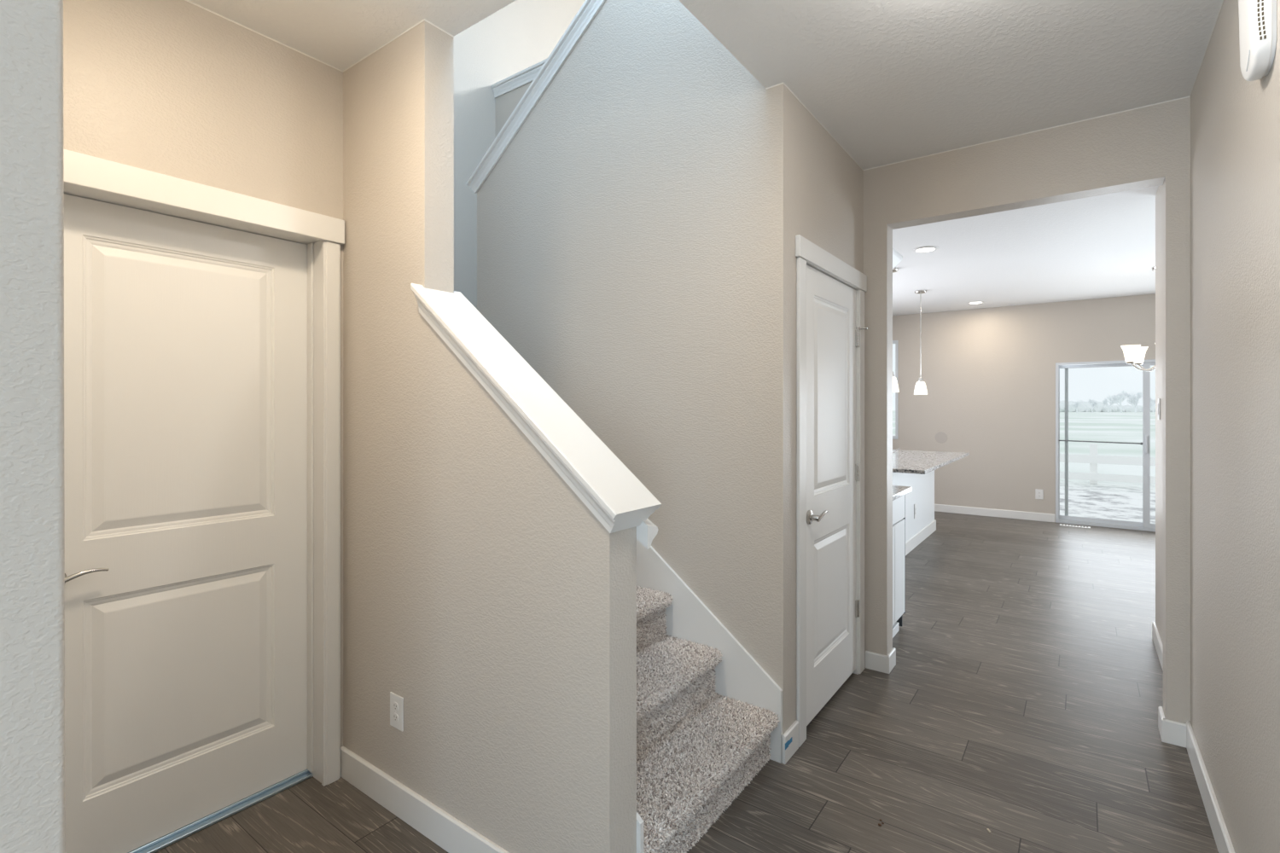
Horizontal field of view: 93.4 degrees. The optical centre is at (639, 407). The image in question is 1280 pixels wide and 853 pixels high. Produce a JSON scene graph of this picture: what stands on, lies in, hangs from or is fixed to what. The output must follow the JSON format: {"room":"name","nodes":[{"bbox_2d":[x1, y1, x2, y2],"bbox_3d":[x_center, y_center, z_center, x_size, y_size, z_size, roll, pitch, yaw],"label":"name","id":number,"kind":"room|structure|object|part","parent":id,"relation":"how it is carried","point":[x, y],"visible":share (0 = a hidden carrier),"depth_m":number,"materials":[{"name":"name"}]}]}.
{"room":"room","nodes":[
{"label":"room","id":0,"kind":"room"},
{"bbox_2d":[0,0,65,852],"bbox_3d":[-0.867,0.060,0.559,0.120,2.740,0.478,0,0,36],"label":"wall","id":1,"kind":"structure","parent":0,"point":[32,791],"depth_m":0.69,"materials":[{"name":"beige paint"}]},
{"bbox_2d":[63,0,343,747],"bbox_3d":[-1.557,0.060,1.928,0.150,2.740,1.153,0,0,36],"label":"wall","id":2,"kind":"structure","parent":0,"point":[179,89],"depth_m":1.98,"materials":[{"name":"beige paint"}]},
{"bbox_2d":[63,149,344,852],"bbox_3d":[-1.490,0.353,1.994,0.180,2.151,0.950,0,0,36],"label":"door","id":3,"kind":"structure","parent":2,"relation":"in","point":[202,322],"depth_m":2.05,"materials":[{"name":"white paint"}]},
{"bbox_3d":[-1.650,0.501,1.780,0.019,0.040,0.127,0,0,38],"label":"lever","id":4,"kind":"part","parent":3,"relation":"part of","materials":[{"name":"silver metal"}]},
{"bbox_3d":[-1.429,-0.676,1.950,0.029,0.092,0.950,0,0,36],"label":"head casing","id":5,"kind":"part","parent":3,"relation":"part of","materials":[{"name":"white paint"}]},
{"bbox_3d":[-1.177,0.400,2.301,0.020,2.058,0.064,0,0,36],"label":"casing","id":6,"kind":"part","parent":3,"relation":"part of","materials":[{"name":"white paint"}]},
{"bbox_2d":[343,20,636,852],"bbox_3d":[-1.211,0.060,2.461,2.891,2.740,0.117,0,0,36],"label":"wall","id":7,"kind":"structure","parent":0,"point":[481,592],"depth_m":1.99,"materials":[{"name":"beige paint"}]},
{"bbox_2d":[389,692,403,732],"bbox_3d":[-0.859,1.073,2.125,0.078,0.118,0.008,0,0,36],"label":"wall outlet","id":8,"kind":"object","parent":7,"relation":"attached to","point":[396,701],"visible":1,"depth_m":2.12,"materials":[{"name":"white plastic"}]},
{"bbox_2d":[392,702,398,710],"bbox_3d":[-0.860,1.053,2.123,0.032,0.029,0.002,0,0,36],"label":"receptacle","id":9,"kind":"object","parent":8,"relation":"attached to","point":[395,705],"depth_m":2.12,"materials":[{"name":"white plastic"}]},
{"bbox_2d":[392,713,398,721],"bbox_3d":[-0.860,1.092,2.123,0.032,0.029,0.002,0,0,36],"label":"receptacle","id":10,"kind":"object","parent":8,"relation":"attached to","point":[395,716],"depth_m":2.12,"materials":[{"name":"white plastic"}]},
{"bbox_2d":[340,746,509,852],"bbox_3d":[-0.580,1.373,1.992,1.347,0.112,0.133,0,0,36],"label":"baseboard","id":11,"kind":"structure","parent":7,"relation":"attached to","point":[452,835],"depth_m":2.05,"materials":[{"name":"white paint"}]},
{"bbox_2d":[410,283,661,549],"bbox_3d":[-0.349,-0.016,1.837,0.874,0.799,0.212,0,0,36],"label":"wall cap","id":12,"kind":"object","parent":7,"relation":"attached to","point":[617,498],"visible":1,"depth_m":1.74,"materials":[{"name":"white paint"}]},
{"bbox_3d":[-0.034,0.299,1.705,0.172,0.169,0.052,0,0,36],"label":"return moulding","id":13,"kind":"part","parent":12,"relation":"part of","materials":[{"name":"white paint"}]},
{"bbox_2d":[495,81,531,136],"bbox_3d":[-0.013,-0.557,4.154,2.826,3.975,0.110,0,0,36],"label":"wall","id":14,"kind":"structure","parent":0,"point":[506,103],"depth_m":4.87,"materials":[{"name":"beige paint"}]},
{"bbox_2d":[491,58,547,98],"bbox_3d":[-0.012,-2.582,4.154,2.825,0.093,0.196,0,0,36],"label":"wall cap","id":15,"kind":"object","parent":14,"relation":"on","point":[527,75],"visible":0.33,"depth_m":4.75,"materials":[{"name":"white paint"}]},
{"bbox_2d":[453,0,585,308],"bbox_3d":[-1.081,-1.340,5.189,0.120,5.540,4.900,0,0,36],"label":"wall","id":16,"kind":"structure","parent":0,"point":[522,34],"depth_m":4.82,"materials":[{"name":"beige paint"}]},
{"bbox_2d":[477,0,794,734],"bbox_3d":[-0.158,-0.560,3.041,1.906,3.980,0.117,0,0,36],"label":"wall","id":17,"kind":"structure","parent":0,"point":[636,231],"depth_m":2.74,"materials":[{"name":"beige paint"}]},
{"bbox_2d":[465,0,605,193],"bbox_3d":[-0.279,-1.936,3.130,1.707,1.348,0.203,0,0,36],"label":"wall cap","id":18,"kind":"object","parent":17,"relation":"attached to","point":[590,8],"visible":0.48,"depth_m":3.23,"materials":[{"name":"white paint"}]},
{"bbox_2d":[154,511,1218,852],"bbox_3d":[1.504,1.490,2.648,7.500,0.120,12.450,0,0,36],"label":"floor","id":19,"kind":"structure","parent":0,"point":[1021,700],"depth_m":2.52,"materials":[{"name":"brown wood"}]},
{"bbox_2d":[636,539,782,852],"bbox_3d":[-0.593,-0.119,3.295,2.903,3.111,1.958,0,0,36],"label":"staircase","id":20,"kind":"structure","parent":19,"relation":"on","point":[709,717],"depth_m":2.35,"materials":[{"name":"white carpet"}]},
{"bbox_2d":[892,494,905,638],"bbox_3d":[1.305,0.988,3.853,0.612,0.882,0.560,0,0,36],"label":"base cabinet","id":21,"kind":"object","parent":19,"relation":"on","point":[898,504],"visible":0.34,"depth_m":3.76,"materials":[{"name":"white paint"}]},
{"bbox_3d":[1.461,1.018,3.564,0.018,0.600,0.266,0,0,36],"label":"cabinet door","id":22,"kind":"part","parent":21,"relation":"part of","materials":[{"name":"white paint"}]},
{"bbox_3d":[1.541,0.634,3.673,0.018,0.152,0.536,0,0,36],"label":"drawer","id":23,"kind":"part","parent":21,"relation":"part of","materials":[{"name":"white paint"}]},
{"bbox_3d":[1.621,1.018,3.783,0.018,0.600,0.264,0,0,36],"label":"cabinet door","id":24,"kind":"part","parent":21,"relation":"part of","materials":[{"name":"white paint"}]},
{"bbox_3d":[1.466,0.983,4.076,0.610,0.871,0.010,0,0,36],"label":"panel","id":25,"kind":"part","parent":21,"relation":"part of","materials":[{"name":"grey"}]},
{"bbox_2d":[892,485,912,500],"bbox_3d":[1.325,0.529,3.854,0.643,0.032,0.615,0,0,36],"label":"countertop","id":26,"kind":"structure","parent":21,"relation":"on","point":[898,491],"depth_m":3.75,"materials":[{"name":"stone"}]},
{"bbox_2d":[892,470,936,555],"bbox_3d":[2.507,0.988,6.294,0.654,0.882,2.307,0,0,36],"label":"kitchen island","id":27,"kind":"object","parent":19,"relation":"on","point":[917,530],"visible":0.29,"depth_m":6.31,"materials":[{"name":"white paint"}]},
{"bbox_2d":[913,503,916,518],"bbox_3d":[2.829,1.065,6.194,0.008,0.150,0.072,0,0,36],"label":"wall outlet","id":28,"kind":"object","parent":27,"relation":"attached to","point":[915,505],"visible":1,"depth_m":6.18,"materials":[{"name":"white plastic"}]},
{"bbox_3d":[2.507,1.369,6.294,0.654,0.120,2.307,0,0,36],"label":"baseboard","id":29,"kind":"part","parent":27,"relation":"part of","materials":[{"name":"white paint"}]},
{"bbox_2d":[892,449,968,474],"bbox_3d":[2.615,0.529,6.191,1.030,0.032,2.390,0,0,36],"label":"island countertop","id":30,"kind":"structure","parent":27,"relation":"on","point":[906,462],"depth_m":5.87,"materials":[{"name":"stone"}]},
{"bbox_2d":[1059,523,1090,528],"bbox_3d":[5.230,1.426,7.251,0.300,0.006,0.100,0,0,36],"label":"floor vent","id":31,"kind":"object","parent":19,"relation":"in","point":[1081,526],"visible":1,"depth_m":7.25,"materials":[{"name":"white plastic"}]},
{"bbox_2d":[188,0,1222,316],"bbox_3d":[1.665,-1.460,2.530,7.100,0.300,12.450,0,0,36],"label":"ceiling","id":32,"kind":"structure","parent":0,"point":[891,81],"depth_m":2.35,"materials":[{"name":"white paint"}]},
{"bbox_2d":[184,0,1223,170],"bbox_3d":[0.134,-1.308,1.835,2.689,0.004,3.700,0,0,36],"label":"paint line","id":33,"kind":"object","parent":32,"relation":"attached to","point":[184,0],"visible":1,"depth_m":2.40,"materials":[{"name":"white paint"}]},
{"bbox_2d":[892,267,899,392],"bbox_3d":[2.381,-0.727,5.717,0.140,1.164,0.140,0,0,36],"label":"pendant light","id":34,"kind":"object","parent":32,"relation":"hanging from","point":[895,386],"visible":0.41,"depth_m":5.66,"materials":[{"name":"white glass"}]},
{"bbox_3d":[2.381,-0.220,5.717,0.140,0.150,0.140,0,0,36],"label":"lamp shade","id":35,"kind":"part","parent":34,"relation":"part of","materials":[{"name":"white glass"}]},
{"bbox_2d":[892,248,902,269],"bbox_3d":[1.328,-0.477,3.927,0.562,1.075,0.706,0,0,36],"label":"ceiling light","id":36,"kind":"object","parent":32,"relation":"attached to","point":[897,258],"visible":0.09,"depth_m":3.97,"materials":[{"name":"white glass"}]},
{"bbox_2d":[913,290,927,395],"bbox_3d":[3.153,-0.727,6.772,0.140,1.164,0.140,0,0,36],"label":"pendant light","id":37,"kind":"object","parent":32,"relation":"hanging from","point":[920,388],"visible":1,"depth_m":6.76,"materials":[{"name":"white glass"}]},
{"bbox_3d":[3.153,-0.810,6.772,0.010,0.940,0.011,0,0,36],"label":"stem","id":38,"kind":"part","parent":37,"relation":"part of","materials":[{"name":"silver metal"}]},
{"bbox_3d":[3.153,-0.220,6.772,0.140,0.150,0.140,0,0,36],"label":"lamp shade","id":39,"kind":"part","parent":37,"relation":"part of","materials":[{"name":"white glass"}]},
{"bbox_2d":[913,246,938,252],"bbox_3d":[2.361,-1.304,4.988,0.192,0.010,0.192,0,0,36],"label":"recessed light","id":40,"kind":"object","parent":32,"relation":"in","point":[924,249],"visible":1,"depth_m":4.97,"materials":[{"name":"white plastic"}]},
{"bbox_2d":[966,301,984,303],"bbox_3d":[4.181,-1.304,7.510,0.192,0.010,0.192,0,0,36],"label":"recessed light","id":41,"kind":"object","parent":32,"relation":"in","point":[973,302],"visible":1,"depth_m":7.47,"materials":[{"name":"white plastic"}]},
{"bbox_2d":[1120,267,1155,371],"bbox_3d":[4.851,-0.826,5.608,0.606,0.966,0.592,0,0,36],"label":"chandelier","id":42,"kind":"object","parent":32,"relation":"hanging from","point":[1135,354],"visible":0.38,"depth_m":5.67,"materials":[{"name":"white glass"}]},
{"bbox_3d":[4.628,-0.507,5.689,0.150,0.155,0.150,0,0,36],"label":"lamp shade","id":43,"kind":"part","parent":42,"relation":"part of","materials":[{"name":"white glass"}]},
{"bbox_3d":[4.724,-0.389,5.655,0.263,0.091,0.126,0,0,36],"label":"arm","id":44,"kind":"part","parent":42,"relation":"part of","materials":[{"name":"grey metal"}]},
{"bbox_3d":[4.848,-0.507,5.866,0.150,0.155,0.150,0,0,36],"label":"lamp shade","id":45,"kind":"part","parent":42,"relation":"part of","materials":[{"name":"white glass"}]},
{"bbox_3d":[4.864,-0.389,5.762,0.067,0.091,0.277,0,0,-9],"label":"arm","id":46,"kind":"part","parent":42,"relation":"part of","materials":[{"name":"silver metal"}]},
{"bbox_2d":[794,96,863,721],"bbox_3d":[0.898,0.060,2.955,0.100,2.740,0.991,0,0,36],"label":"wall","id":47,"kind":"structure","parent":0,"point":[829,183],"depth_m":2.82,"materials":[{"name":"beige paint"}]},
{"bbox_2d":[782,720,798,764],"bbox_3d":[0.618,1.373,2.475,0.013,0.113,0.144,0,0,36],"label":"baseboard","id":48,"kind":"structure","parent":47,"relation":"attached to","point":[792,732],"depth_m":2.47,"materials":[{"name":"white paint"}]},
{"bbox_2d":[785,738,791,750],"bbox_3d":[0.602,1.359,2.442,0.002,0.026,0.072,0,0,36],"label":"tape","id":49,"kind":"object","parent":48,"relation":"attached to","point":[787,744],"visible":1,"depth_m":2.44,"materials":[{"name":"blue"}]},
{"bbox_2d":[795,234,867,747],"bbox_3d":[0.920,0.353,2.938,0.154,2.152,0.974,0,0,36],"label":"door","id":50,"kind":"structure","parent":47,"relation":"in","point":[830,328],"depth_m":2.89,"materials":[{"name":"white paint"}]},
{"bbox_3d":[0.688,0.398,2.569,0.015,2.062,0.079,0,0,36],"label":"casing","id":51,"kind":"part","parent":50,"relation":"part of","materials":[{"name":"white paint"}]},
{"bbox_3d":[0.750,0.485,2.663,0.012,0.064,0.064,0,0,36],"label":"handle","id":52,"kind":"part","parent":50,"relation":"part of","materials":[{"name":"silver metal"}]},
{"bbox_3d":[0.815,0.481,2.682,0.019,0.040,0.127,0,0,38],"label":"lever","id":53,"kind":"part","parent":50,"relation":"part of","materials":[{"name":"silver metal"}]},
{"bbox_3d":[0.948,-0.678,2.919,0.021,0.089,0.974,0,0,36],"label":"head casing","id":54,"kind":"part","parent":50,"relation":"part of","materials":[{"name":"white paint"}]},
{"bbox_3d":[0.899,0.393,2.948,0.107,2.073,0.788,0,0,36],"label":"frame","id":55,"kind":"part","parent":50,"relation":"part of","materials":[{"name":"white paint"}]},
{"bbox_3d":[1.198,0.398,3.266,0.015,2.062,0.084,0,0,36],"label":"casing","id":56,"kind":"part","parent":50,"relation":"part of","materials":[{"name":"white paint"}]},
{"bbox_2d":[892,293,1155,514],"bbox_3d":[5.299,0.060,7.498,7.100,2.740,0.140,0,0,36],"label":"wall","id":57,"kind":"structure","parent":0,"point":[988,375],"depth_m":7.86,"materials":[{"name":"beige paint"}]},
{"bbox_2d":[892,340,898,439],"bbox_3d":[3.308,-0.255,8.930,0.995,1.410,0.120,0,0,36],"label":"window","id":58,"kind":"structure","parent":57,"relation":"in","point":[896,342],"depth_m":8.60,"materials":[{"name":"white plastic"}]},
{"bbox_2d":[935,431,948,443],"bbox_3d":[4.129,0.410,8.266,0.160,0.160,0.002,0,0,36],"label":"paint patch","id":59,"kind":"object","parent":57,"relation":"attached to","point":[940,437],"visible":1,"depth_m":8.26,"materials":[{"name":"beige paint"}]},
{"bbox_2d":[934,504,1055,522],"bbox_3d":[3.820,1.379,8.483,3.329,0.100,0.013,0,0,36],"label":"baseboard","id":60,"kind":"structure","parent":57,"relation":"attached to","point":[938,508],"depth_m":7.87,"materials":[{"name":"white paint"}]},
{"bbox_2d":[1035,488,1043,500],"bbox_3d":[5.033,1.095,7.600,0.085,0.125,0.008,0,0,36],"label":"wall outlet","id":61,"kind":"object","parent":57,"relation":"attached to","point":[1038,493],"visible":1,"depth_m":7.59,"materials":[{"name":"white plastic"}]},
{"bbox_2d":[1055,359,1155,531],"bbox_3d":[5.939,0.438,7.002,1.830,1.983,0.145,0,0,36],"label":"door","id":62,"kind":"structure","parent":57,"relation":"in","point":[1145,525],"depth_m":7.22,"materials":[{"name":"white plastic"}]},
{"bbox_3d":[5.864,0.430,6.981,0.022,0.200,0.022,0,0,36],"label":"pull handle","id":63,"kind":"part","parent":62,"relation":"part of","materials":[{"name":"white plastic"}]},
{"bbox_3d":[6.245,0.436,6.737,0.965,1.916,0.032,0,0,36],"label":"sash","id":64,"kind":"part","parent":62,"relation":"part of","materials":[{"name":"white plastic"}]},
{"bbox_2d":[863,97,1190,723],"bbox_3d":[0.746,0.060,3.755,3.970,2.740,0.119,0,0,36],"label":"wall","id":65,"kind":"structure","parent":0,"point":[1146,147],"depth_m":2.81,"materials":[{"name":"beige paint"}]},
{"bbox_2d":[865,647,896,674],"bbox_3d":[1.328,1.383,3.328,0.125,0.092,0.146,0,0,36],"label":"baseboard","id":66,"kind":"structure","parent":65,"relation":"attached to","point":[878,662],"depth_m":3.27,"materials":[{"name":"white paint"}]},
{"bbox_2d":[1155,0,1279,852],"bbox_3d":[1.701,0.060,1.596,0.120,2.740,5.185,0,0,36],"label":"wall","id":67,"kind":"structure","parent":0,"point":[1235,120],"depth_m":1.77,"materials":[{"name":"beige paint"}]},
{"bbox_2d":[1157,398,1160,419],"bbox_3d":[3.028,0.010,3.521,0.009,0.125,0.090,0,0,36],"label":"light switch","id":68,"kind":"object","parent":67,"relation":"attached to","point":[1159,399],"visible":1,"depth_m":3.49,"materials":[{"name":"white plastic"}]},
{"bbox_2d":[1152,622,1235,852],"bbox_3d":[1.671,1.375,1.633,0.212,0.108,5.189,0,0,36],"label":"baseboard","id":69,"kind":"structure","parent":67,"relation":"attached to","point":[1222,839],"depth_m":2.32,"materials":[{"name":"white paint"}]},
{"bbox_2d":[1238,0,1276,81],"bbox_3d":[1.514,-0.958,1.482,0.045,0.285,0.150,0,0,36],"label":"door chime","id":70,"kind":"object","parent":67,"relation":"attached to","point":[1257,18],"visible":1,"depth_m":1.44,"materials":[{"name":"white plastic"}]},
{"label":"outside","id":71,"kind":"structure","parent":0,"visible":0},
{"bbox_2d":[892,410,1155,523],"bbox_3d":[126.737,2.150,173.241,520.000,0.200,410.700,0,0,36],"label":"field","id":72,"kind":"structure","parent":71,"point":[1119,501],"depth_m":21.37,"materials":[{"name":"white snow"}]},
{"bbox_2d":[1070,400,1082,413],"bbox_3d":[166.682,-0.554,229.794,4.427,5.350,3.972,0,0,36],"label":"bare tree","id":73,"kind":"object","parent":72,"relation":"on","point":[1075,405],"visible":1,"depth_m":229.52,"materials":[{"name":"white plant"}]},
{"bbox_2d":[1087,398,1098,413],"bbox_3d":[179.438,-0.869,238.989,3.841,5.975,3.530,0,0,36],"label":"bare tree","id":74,"kind":"object","parent":72,"relation":"on","point":[1092,404],"visible":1,"depth_m":238.84,"materials":[{"name":"white plant"}]},
{"bbox_2d":[1059,443,1155,484],"bbox_3d":[12.114,1.509,16.135,16.500,1.078,0.210,0,0,36],"label":"rail fence","id":75,"kind":"object","parent":72,"relation":"on","point":[1093,459],"visible":0.19,"depth_m":15.95,"materials":[{"name":"white paint"}]},
{"bbox_3d":[12.145,1.509,16.144,0.160,1.078,0.160,0,0,36],"label":"post","id":76,"kind":"part","parent":75,"relation":"part of","materials":[{"name":"white paint"}]},
{"bbox_3d":[12.067,1.850,16.071,16.500,0.200,0.050,0,0,36],"label":"rail","id":77,"kind":"part","parent":75,"relation":"part of","materials":[{"name":"white paint"}]},
{"bbox_3d":[12.067,1.380,16.071,16.500,0.220,0.050,0,0,36],"label":"rail","id":78,"kind":"part","parent":75,"relation":"part of","materials":[{"name":"white paint"}]},
{"bbox_2d":[1059,400,1155,412],"bbox_3d":[221.020,0.099,284.075,48.605,7.358,53.843,0,0,36],"label":"brush","id":79,"kind":"object","parent":72,"relation":"on","point":[1084,406],"visible":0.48,"depth_m":274.10,"materials":[{"name":"white"}]},
{"bbox_2d":[1102,395,1117,413],"bbox_3d":[192.934,-1.483,246.785,6.587,7.205,5.041,0,0,36],"label":"bare tree","id":80,"kind":"object","parent":72,"relation":"on","point":[1105,399],"visible":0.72,"depth_m":247.87,"materials":[{"name":"white plant"}]},
{"bbox_2d":[1105,392,1128,413],"bbox_3d":[182.141,-1.879,230.443,6.908,7.997,8.096,0,0,36],"label":"bare tree","id":81,"kind":"object","parent":72,"relation":"on","point":[1119,398],"visible":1,"depth_m":230.25,"materials":[{"name":"white plant"}]},
{"bbox_2d":[1119,389,1142,413],"bbox_3d":[195.828,-2.628,239.933,8.273,9.504,8.181,0,0,36],"label":"bare tree","id":82,"kind":"object","parent":72,"relation":"on","point":[1139,394],"visible":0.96,"depth_m":238.72,"materials":[{"name":"white plant"}]},
{"bbox_2d":[1150,397,1155,413],"bbox_3d":[210.449,-1.209,248.485,4.862,6.661,5.621,0,0,36],"label":"bare tree","id":83,"kind":"object","parent":72,"relation":"on","point":[1152,404],"visible":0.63,"depth_m":247.87,"materials":[{"name":"white plant"}]}
]}

